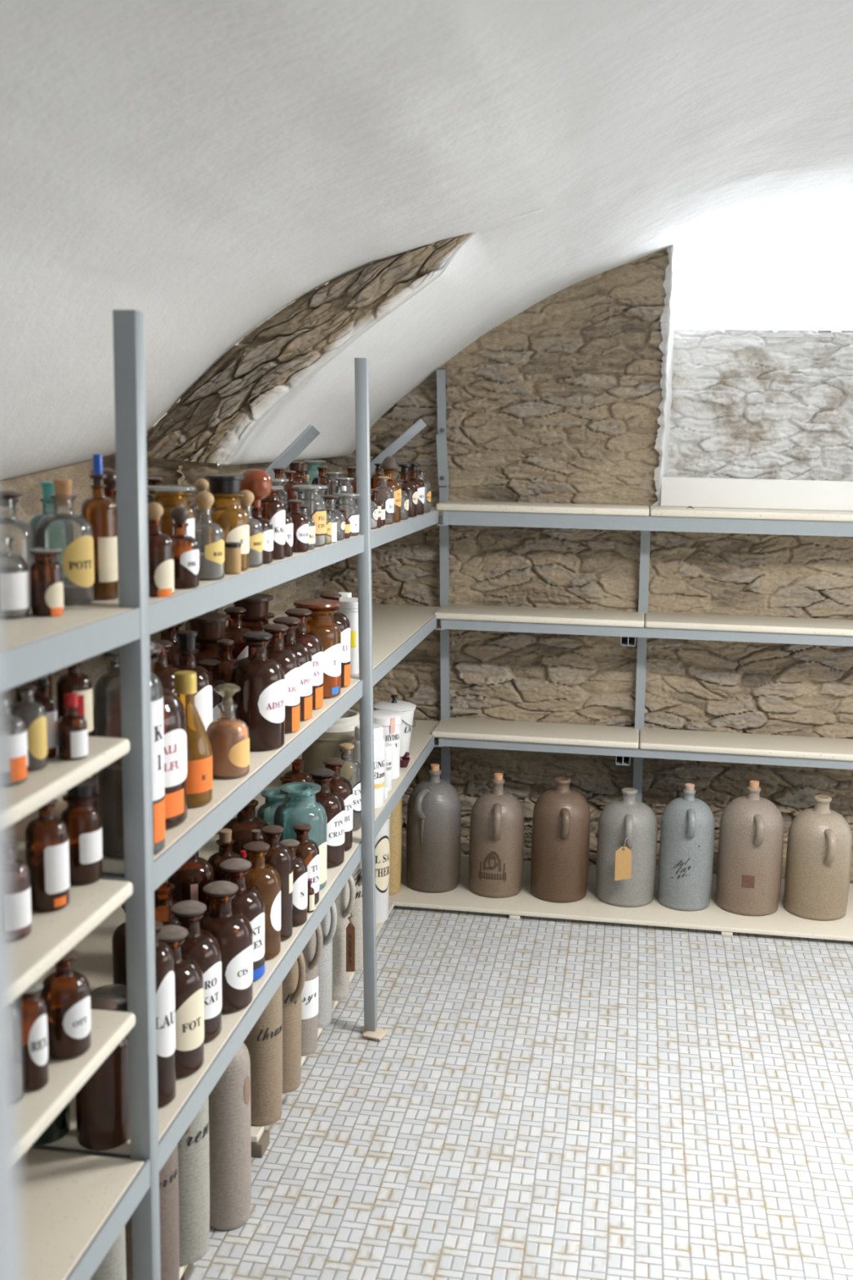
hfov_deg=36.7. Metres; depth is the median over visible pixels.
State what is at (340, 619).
medicine bottle
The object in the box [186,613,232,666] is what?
medicine bottle
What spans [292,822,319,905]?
medicine bottle
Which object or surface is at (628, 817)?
jug
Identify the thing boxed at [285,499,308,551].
medicine bottle
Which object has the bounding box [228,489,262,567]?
medicine bottle
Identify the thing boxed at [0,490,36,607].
medicine bottle
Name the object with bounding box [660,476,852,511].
window sill
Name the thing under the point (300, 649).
medicine bottle
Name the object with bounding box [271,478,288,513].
lidded jar
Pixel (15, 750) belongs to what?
medicine bottle
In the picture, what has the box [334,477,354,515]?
lidded jar
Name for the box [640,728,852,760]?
shelf board
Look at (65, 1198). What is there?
shelf board
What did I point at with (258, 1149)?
wood block
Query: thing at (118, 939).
medicine bottle
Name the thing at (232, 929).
medicine bottle
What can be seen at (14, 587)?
medicine bottle
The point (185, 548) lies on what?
medicine bottle
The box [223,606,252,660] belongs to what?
medicine bottle
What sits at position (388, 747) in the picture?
can
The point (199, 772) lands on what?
medicine bottle
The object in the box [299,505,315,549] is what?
medicine bottle
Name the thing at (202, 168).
ceiling
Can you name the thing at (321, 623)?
medicine bottle
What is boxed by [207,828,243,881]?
medicine bottle
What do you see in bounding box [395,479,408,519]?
medicine bottle
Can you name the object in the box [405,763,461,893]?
jug
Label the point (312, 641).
medicine bottle
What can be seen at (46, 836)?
medicine bottle
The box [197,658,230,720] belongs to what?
medicine bottle
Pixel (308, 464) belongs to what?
lidded jar
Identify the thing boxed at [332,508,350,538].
medicine bottle
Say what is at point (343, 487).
medicine bottle
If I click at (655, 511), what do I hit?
shelf board
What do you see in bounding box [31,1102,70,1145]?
medicine bottle
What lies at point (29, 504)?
wall
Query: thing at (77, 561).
medicine bottle
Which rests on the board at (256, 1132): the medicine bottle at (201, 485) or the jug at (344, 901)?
the jug at (344, 901)
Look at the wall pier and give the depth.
3.28 m
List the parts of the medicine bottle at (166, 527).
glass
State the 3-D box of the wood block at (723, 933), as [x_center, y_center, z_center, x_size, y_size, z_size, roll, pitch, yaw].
[0.978,0.947,4.189,0.036,0.015,0.054,3,9,9]
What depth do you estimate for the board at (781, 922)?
4.28 m
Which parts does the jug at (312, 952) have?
handle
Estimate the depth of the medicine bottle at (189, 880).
2.54 m
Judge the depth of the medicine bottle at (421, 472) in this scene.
4.24 m
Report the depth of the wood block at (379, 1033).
3.42 m
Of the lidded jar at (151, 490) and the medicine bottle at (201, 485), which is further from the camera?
the medicine bottle at (201, 485)
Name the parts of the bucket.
lid knob, lid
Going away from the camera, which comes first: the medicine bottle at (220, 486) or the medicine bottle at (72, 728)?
the medicine bottle at (72, 728)
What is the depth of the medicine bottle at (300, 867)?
2.80 m
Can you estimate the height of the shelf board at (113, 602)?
0.043 m
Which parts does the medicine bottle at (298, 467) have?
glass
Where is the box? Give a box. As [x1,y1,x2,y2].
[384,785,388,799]
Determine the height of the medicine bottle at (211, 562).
0.146 m
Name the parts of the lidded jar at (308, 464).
lid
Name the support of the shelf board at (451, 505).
on the shelving rack at (645, 524)
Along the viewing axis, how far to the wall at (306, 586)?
4.22 m
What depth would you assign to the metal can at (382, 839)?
4.11 m
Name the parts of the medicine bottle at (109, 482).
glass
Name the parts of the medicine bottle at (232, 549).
lid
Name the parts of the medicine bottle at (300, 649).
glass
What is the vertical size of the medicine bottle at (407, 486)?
0.164 m
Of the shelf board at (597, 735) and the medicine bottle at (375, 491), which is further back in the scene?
the shelf board at (597, 735)
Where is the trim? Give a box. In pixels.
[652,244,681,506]
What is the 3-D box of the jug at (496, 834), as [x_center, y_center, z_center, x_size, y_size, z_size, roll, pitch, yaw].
[0.237,0.663,4.427,0.188,0.413,0.206,9,12,40]
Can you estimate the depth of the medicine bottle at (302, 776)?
3.48 m
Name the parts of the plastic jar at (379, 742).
lid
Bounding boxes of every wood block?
[179,1262,193,1279]
[250,1129,269,1157]
[509,915,520,919]
[720,931,733,936]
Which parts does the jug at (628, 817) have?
handle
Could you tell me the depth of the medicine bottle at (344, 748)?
3.46 m
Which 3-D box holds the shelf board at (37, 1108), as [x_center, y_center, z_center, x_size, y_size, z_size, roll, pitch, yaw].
[-0.719,0.612,1.405,0.448,0.022,0.989,3,9,9]
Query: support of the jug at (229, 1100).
on the floor
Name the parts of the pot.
pot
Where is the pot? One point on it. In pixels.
(326, 745)
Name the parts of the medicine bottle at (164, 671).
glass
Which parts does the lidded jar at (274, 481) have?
lid, glass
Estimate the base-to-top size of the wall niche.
0.705 m
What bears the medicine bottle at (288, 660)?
on the shelf board at (393, 625)
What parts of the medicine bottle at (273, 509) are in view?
lid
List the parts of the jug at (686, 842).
handle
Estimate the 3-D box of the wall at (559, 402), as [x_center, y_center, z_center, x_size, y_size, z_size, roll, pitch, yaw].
[0.801,-0.305,4.561,2.600,2.360,0.082,3,9,9]
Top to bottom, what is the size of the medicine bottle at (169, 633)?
0.251 m
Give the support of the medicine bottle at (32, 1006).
on the shelf board at (37, 1108)
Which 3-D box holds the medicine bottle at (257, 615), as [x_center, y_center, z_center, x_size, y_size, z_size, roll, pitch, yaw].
[-0.412,0.016,3.029,0.116,0.243,0.115,3,9,9]
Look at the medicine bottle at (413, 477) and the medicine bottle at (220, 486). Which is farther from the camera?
the medicine bottle at (413, 477)
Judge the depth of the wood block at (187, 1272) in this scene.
2.44 m
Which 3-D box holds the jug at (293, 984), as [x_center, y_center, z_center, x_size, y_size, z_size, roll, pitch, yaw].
[-0.330,0.869,3.039,0.111,0.400,0.098,3,9,9]
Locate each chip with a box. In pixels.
[360,1026,377,1038]
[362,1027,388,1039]
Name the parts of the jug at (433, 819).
handle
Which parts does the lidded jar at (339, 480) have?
lid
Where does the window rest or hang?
attached to the wall niche
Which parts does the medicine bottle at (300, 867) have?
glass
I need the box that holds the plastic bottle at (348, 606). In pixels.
[337,597,359,674]
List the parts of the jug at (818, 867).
handle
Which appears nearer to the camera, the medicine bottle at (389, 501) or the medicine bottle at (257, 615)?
the medicine bottle at (257, 615)
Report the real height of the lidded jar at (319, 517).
0.133 m
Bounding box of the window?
[674,275,852,337]
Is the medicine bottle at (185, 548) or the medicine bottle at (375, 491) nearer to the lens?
the medicine bottle at (185, 548)
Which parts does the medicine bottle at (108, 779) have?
lid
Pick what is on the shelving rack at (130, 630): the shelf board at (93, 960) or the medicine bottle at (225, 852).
the shelf board at (93, 960)
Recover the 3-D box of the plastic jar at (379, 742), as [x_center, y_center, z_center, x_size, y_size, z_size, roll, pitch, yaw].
[-0.165,0.359,3.679,0.093,0.233,0.092,3,9,9]
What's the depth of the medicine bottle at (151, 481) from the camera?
2.39 m
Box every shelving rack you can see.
[0,309,439,1279]
[434,369,852,801]
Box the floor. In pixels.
[186,906,852,1279]
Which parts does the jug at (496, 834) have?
handle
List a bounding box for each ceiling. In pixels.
[0,0,852,479]
[217,111,852,466]
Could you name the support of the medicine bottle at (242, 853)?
on the shelf board at (93, 960)
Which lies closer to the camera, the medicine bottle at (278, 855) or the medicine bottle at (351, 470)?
the medicine bottle at (278, 855)
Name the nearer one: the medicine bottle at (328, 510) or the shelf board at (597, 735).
the medicine bottle at (328, 510)
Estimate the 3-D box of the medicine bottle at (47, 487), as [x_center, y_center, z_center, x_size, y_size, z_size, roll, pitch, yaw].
[-0.606,-0.175,2.076,0.070,0.160,0.070,3,9,9]
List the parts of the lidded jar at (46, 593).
lid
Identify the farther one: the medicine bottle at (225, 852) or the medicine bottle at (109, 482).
the medicine bottle at (225, 852)
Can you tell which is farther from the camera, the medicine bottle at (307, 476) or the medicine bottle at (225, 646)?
the medicine bottle at (307, 476)
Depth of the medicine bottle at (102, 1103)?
1.93 m
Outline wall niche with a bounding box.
[667,329,852,481]
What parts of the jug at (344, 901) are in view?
handle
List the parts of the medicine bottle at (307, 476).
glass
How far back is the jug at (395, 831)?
4.37 m
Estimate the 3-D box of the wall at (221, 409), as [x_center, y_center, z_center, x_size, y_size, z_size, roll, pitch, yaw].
[-0.280,-0.738,3.155,1.117,0.616,0.061,3,9,9]
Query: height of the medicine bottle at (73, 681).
0.123 m
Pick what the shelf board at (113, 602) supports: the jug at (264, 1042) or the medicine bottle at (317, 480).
the medicine bottle at (317, 480)
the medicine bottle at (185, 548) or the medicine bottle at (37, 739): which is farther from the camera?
the medicine bottle at (185, 548)
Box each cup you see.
[400,751,410,767]
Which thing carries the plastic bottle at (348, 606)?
on the shelf board at (393, 625)
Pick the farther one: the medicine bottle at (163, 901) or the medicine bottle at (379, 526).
the medicine bottle at (379, 526)
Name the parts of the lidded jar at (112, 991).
glass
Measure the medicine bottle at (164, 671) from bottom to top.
0.244 m
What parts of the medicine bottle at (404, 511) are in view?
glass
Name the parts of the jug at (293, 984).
handle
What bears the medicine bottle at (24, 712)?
on the shelf board at (41, 786)
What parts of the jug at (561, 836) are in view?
handle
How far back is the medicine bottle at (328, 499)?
3.02 m
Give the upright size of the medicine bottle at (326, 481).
0.160 m
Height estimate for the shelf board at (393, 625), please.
0.022 m
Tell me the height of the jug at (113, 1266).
0.400 m
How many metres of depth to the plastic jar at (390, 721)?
3.94 m
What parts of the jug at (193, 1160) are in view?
handle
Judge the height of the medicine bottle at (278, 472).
0.161 m
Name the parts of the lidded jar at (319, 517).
lid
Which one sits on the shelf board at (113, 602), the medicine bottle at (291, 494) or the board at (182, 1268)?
the medicine bottle at (291, 494)
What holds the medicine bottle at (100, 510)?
on the shelf board at (113, 602)
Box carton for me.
[338,591,351,597]
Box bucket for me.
[373,694,416,756]
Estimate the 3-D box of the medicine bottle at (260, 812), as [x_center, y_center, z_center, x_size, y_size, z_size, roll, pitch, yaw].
[-0.378,0.464,3.239,0.100,0.167,0.099,3,9,9]
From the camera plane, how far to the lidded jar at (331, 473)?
3.57 m
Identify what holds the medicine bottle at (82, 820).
on the shelf board at (53, 934)
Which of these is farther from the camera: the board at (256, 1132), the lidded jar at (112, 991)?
the board at (256, 1132)
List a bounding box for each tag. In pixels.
[346,912,355,972]
[614,837,631,880]
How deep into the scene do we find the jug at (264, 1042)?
2.87 m
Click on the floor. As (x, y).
(540, 1098)
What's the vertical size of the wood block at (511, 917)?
0.015 m
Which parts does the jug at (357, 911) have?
handle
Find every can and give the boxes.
[374,814,391,923]
[384,742,392,791]
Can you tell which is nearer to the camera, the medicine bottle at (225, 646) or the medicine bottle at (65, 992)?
the medicine bottle at (65, 992)
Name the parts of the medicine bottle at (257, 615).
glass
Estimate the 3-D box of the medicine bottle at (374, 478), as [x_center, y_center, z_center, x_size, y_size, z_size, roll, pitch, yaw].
[-0.145,-0.446,3.851,0.048,0.165,0.048,3,9,9]
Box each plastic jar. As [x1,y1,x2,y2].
[352,723,385,808]
[373,710,401,780]
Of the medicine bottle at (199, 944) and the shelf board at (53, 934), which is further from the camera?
the medicine bottle at (199, 944)
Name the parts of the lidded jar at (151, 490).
glass, lid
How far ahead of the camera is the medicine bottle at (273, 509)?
2.51 m
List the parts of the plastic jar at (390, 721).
lid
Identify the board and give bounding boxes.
[0,604,133,651]
[2,731,129,828]
[5,604,440,874]
[7,871,133,1001]
[12,1001,135,1160]
[13,716,439,1155]
[17,1148,144,1279]
[25,506,445,607]
[178,1264,187,1279]
[250,902,394,1142]
[388,851,852,941]
[431,717,639,748]
[434,604,644,627]
[435,500,649,515]
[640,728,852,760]
[644,612,852,635]
[649,505,852,521]
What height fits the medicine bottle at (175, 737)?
0.292 m
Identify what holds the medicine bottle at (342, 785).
on the shelf board at (93, 960)
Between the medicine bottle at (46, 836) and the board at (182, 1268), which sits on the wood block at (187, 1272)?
the board at (182, 1268)
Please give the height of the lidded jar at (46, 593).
0.087 m
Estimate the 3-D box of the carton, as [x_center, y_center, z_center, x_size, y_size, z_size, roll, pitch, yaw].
[-0.226,-0.033,3.503,0.035,0.192,0.040,3,9,9]
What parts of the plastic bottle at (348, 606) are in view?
lid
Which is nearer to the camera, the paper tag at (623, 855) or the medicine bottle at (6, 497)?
the medicine bottle at (6, 497)
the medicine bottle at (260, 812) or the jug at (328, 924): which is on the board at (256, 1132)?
the jug at (328, 924)
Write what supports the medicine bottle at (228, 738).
on the shelf board at (393, 625)
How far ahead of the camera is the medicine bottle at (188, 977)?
2.15 m
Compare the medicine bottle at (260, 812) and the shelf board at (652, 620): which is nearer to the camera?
the medicine bottle at (260, 812)
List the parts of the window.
sill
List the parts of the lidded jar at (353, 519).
lid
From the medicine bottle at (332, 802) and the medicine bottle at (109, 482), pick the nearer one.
the medicine bottle at (109, 482)
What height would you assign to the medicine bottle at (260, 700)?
0.230 m
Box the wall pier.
[90,453,218,835]
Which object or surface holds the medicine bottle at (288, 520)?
on the shelf board at (113, 602)
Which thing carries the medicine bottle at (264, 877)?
on the shelf board at (93, 960)
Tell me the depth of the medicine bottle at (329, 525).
2.90 m
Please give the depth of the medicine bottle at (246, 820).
2.98 m
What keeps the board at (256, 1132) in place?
on the floor
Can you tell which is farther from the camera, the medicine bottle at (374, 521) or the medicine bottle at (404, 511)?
the medicine bottle at (404, 511)
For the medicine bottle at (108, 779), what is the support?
on the shelf board at (393, 625)
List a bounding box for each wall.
[0,458,107,731]
[146,208,545,464]
[172,458,324,631]
[314,248,852,883]
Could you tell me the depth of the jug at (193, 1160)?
2.40 m
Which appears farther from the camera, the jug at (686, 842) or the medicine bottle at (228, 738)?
the jug at (686, 842)
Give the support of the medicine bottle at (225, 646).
on the shelf board at (393, 625)
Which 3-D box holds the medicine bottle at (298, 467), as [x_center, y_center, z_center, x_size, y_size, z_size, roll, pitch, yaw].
[-0.358,-0.404,3.538,0.060,0.170,0.060,3,9,9]
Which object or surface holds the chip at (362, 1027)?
on the floor
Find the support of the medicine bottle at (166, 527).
on the shelf board at (113, 602)
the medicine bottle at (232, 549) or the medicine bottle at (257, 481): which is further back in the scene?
the medicine bottle at (257, 481)
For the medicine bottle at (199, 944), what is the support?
on the shelf board at (93, 960)
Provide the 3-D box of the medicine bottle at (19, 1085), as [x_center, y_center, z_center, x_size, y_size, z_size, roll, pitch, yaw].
[-0.521,0.504,1.590,0.040,0.137,0.040,3,9,9]
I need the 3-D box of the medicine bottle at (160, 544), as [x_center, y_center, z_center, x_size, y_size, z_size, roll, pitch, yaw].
[-0.406,-0.136,1.919,0.056,0.138,0.055,3,9,9]
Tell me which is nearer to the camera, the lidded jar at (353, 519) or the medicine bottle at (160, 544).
the medicine bottle at (160, 544)
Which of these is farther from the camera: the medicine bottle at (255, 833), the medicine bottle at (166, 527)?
the medicine bottle at (255, 833)
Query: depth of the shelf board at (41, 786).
1.59 m
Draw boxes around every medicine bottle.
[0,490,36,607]
[0,537,30,618]
[1,697,27,786]
[5,839,31,941]
[9,684,47,770]
[12,980,48,1091]
[12,1004,23,1103]
[14,672,52,734]
[24,798,69,911]
[29,481,73,582]
[31,678,57,758]
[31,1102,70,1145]
[35,479,94,604]
[39,949,90,1059]
[56,661,93,736]
[57,693,88,759]
[60,777,102,884]
[75,998,129,1151]
[80,453,118,599]
[89,640,186,829]
[93,640,165,858]
[102,468,118,582]
[111,902,126,1012]
[146,476,163,504]
[146,492,194,536]
[146,502,173,596]
[151,640,185,710]
[154,882,178,925]
[154,920,175,1107]
[158,924,204,1079]
[160,622,180,666]
[167,849,213,912]
[169,506,199,588]
[170,900,222,1043]
[173,670,212,808]
[175,630,212,760]
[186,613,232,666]
[189,478,217,552]
[194,491,224,580]
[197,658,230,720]
[200,474,249,570]
[200,880,253,1013]
[206,682,249,778]
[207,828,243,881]
[207,857,265,981]
[213,639,238,700]
[222,799,269,854]
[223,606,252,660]
[224,542,240,573]
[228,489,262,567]
[230,631,284,751]
[233,593,275,631]
[237,468,273,564]
[240,849,246,859]
[243,840,280,959]
[245,829,261,860]
[256,788,296,839]
[261,485,284,559]
[261,623,300,733]
[261,825,293,941]
[270,775,303,839]
[271,467,284,488]
[272,616,312,720]
[273,782,327,890]
[279,470,301,512]
[280,759,314,795]
[280,839,307,926]
[282,501,293,556]
[284,608,323,709]
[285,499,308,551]
[288,462,307,505]
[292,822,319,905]
[293,598,341,698]
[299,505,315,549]
[299,768,344,868]
[301,474,313,526]
[306,879,314,912]
[309,477,324,517]
[309,502,332,544]
[311,466,332,523]
[319,591,350,687]
[321,494,345,540]
[322,757,353,851]
[325,508,337,542]
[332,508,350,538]
[338,485,349,518]
[338,742,361,831]
[342,466,356,514]
[370,462,382,488]
[370,488,385,525]
[370,490,377,528]
[372,505,381,528]
[374,475,394,524]
[376,456,401,522]
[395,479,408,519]
[398,463,417,516]
[408,462,424,514]
[417,469,431,512]
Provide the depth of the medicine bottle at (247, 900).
2.52 m
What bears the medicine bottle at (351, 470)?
on the shelf board at (113, 602)
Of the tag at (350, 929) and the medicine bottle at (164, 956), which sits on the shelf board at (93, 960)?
the medicine bottle at (164, 956)
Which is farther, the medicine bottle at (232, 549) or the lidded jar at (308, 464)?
the lidded jar at (308, 464)
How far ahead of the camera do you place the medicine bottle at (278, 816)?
3.05 m
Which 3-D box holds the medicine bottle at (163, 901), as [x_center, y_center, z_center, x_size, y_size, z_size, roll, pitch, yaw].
[-0.497,0.572,2.432,0.100,0.224,0.099,3,9,9]
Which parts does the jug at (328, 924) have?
handle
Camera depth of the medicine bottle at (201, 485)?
2.33 m
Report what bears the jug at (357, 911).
on the board at (256, 1132)
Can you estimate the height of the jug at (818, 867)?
0.393 m
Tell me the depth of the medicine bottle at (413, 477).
4.11 m
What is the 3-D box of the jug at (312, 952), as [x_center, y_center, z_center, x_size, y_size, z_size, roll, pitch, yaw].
[-0.305,0.841,3.225,0.109,0.400,0.097,3,9,9]
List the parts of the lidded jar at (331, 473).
lid, glass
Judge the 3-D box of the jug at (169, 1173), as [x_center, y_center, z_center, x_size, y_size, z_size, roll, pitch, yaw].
[-0.496,0.984,2.294,0.107,0.410,0.106,7,11,33]
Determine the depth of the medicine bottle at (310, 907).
2.88 m
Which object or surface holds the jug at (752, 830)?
on the board at (781, 922)
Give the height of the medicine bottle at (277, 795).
0.178 m
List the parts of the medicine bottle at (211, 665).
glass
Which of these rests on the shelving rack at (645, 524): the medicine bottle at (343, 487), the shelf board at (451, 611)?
the shelf board at (451, 611)
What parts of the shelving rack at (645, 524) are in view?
corner plate, corner plate, corner plate, post, rail, post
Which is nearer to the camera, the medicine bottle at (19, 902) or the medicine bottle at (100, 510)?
the medicine bottle at (19, 902)
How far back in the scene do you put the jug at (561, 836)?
4.33 m
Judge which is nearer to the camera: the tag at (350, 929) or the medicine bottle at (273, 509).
the medicine bottle at (273, 509)
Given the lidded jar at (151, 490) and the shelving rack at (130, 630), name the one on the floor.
the shelving rack at (130, 630)
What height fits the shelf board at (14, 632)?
0.030 m
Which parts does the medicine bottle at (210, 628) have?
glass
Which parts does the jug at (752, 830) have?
handle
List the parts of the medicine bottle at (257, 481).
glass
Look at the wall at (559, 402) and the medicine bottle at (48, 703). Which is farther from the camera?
the wall at (559, 402)
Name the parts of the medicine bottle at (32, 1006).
lid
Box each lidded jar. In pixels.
[28,546,63,616]
[89,983,127,1012]
[146,484,195,538]
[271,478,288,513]
[292,484,328,546]
[303,460,325,482]
[325,471,342,521]
[333,493,359,536]
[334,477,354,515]
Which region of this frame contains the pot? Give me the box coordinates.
[302,709,359,786]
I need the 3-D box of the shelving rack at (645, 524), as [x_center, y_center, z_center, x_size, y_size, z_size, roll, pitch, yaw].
[0.982,-0.028,4.434,1.979,1.760,0.232,3,9,9]
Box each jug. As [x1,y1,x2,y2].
[89,1226,126,1279]
[124,1143,179,1279]
[177,1097,209,1265]
[208,1042,251,1230]
[243,982,282,1126]
[282,951,305,1093]
[301,924,322,1056]
[317,901,337,1027]
[332,875,355,1000]
[349,859,363,972]
[388,797,402,894]
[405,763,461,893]
[468,773,524,897]
[530,777,590,902]
[595,787,657,906]
[657,782,715,911]
[716,780,784,915]
[784,795,852,920]
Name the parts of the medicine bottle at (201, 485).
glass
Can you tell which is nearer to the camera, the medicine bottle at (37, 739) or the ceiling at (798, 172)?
the medicine bottle at (37, 739)
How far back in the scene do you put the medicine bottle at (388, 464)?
3.70 m
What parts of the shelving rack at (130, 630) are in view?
cross rail, cross rail, post, post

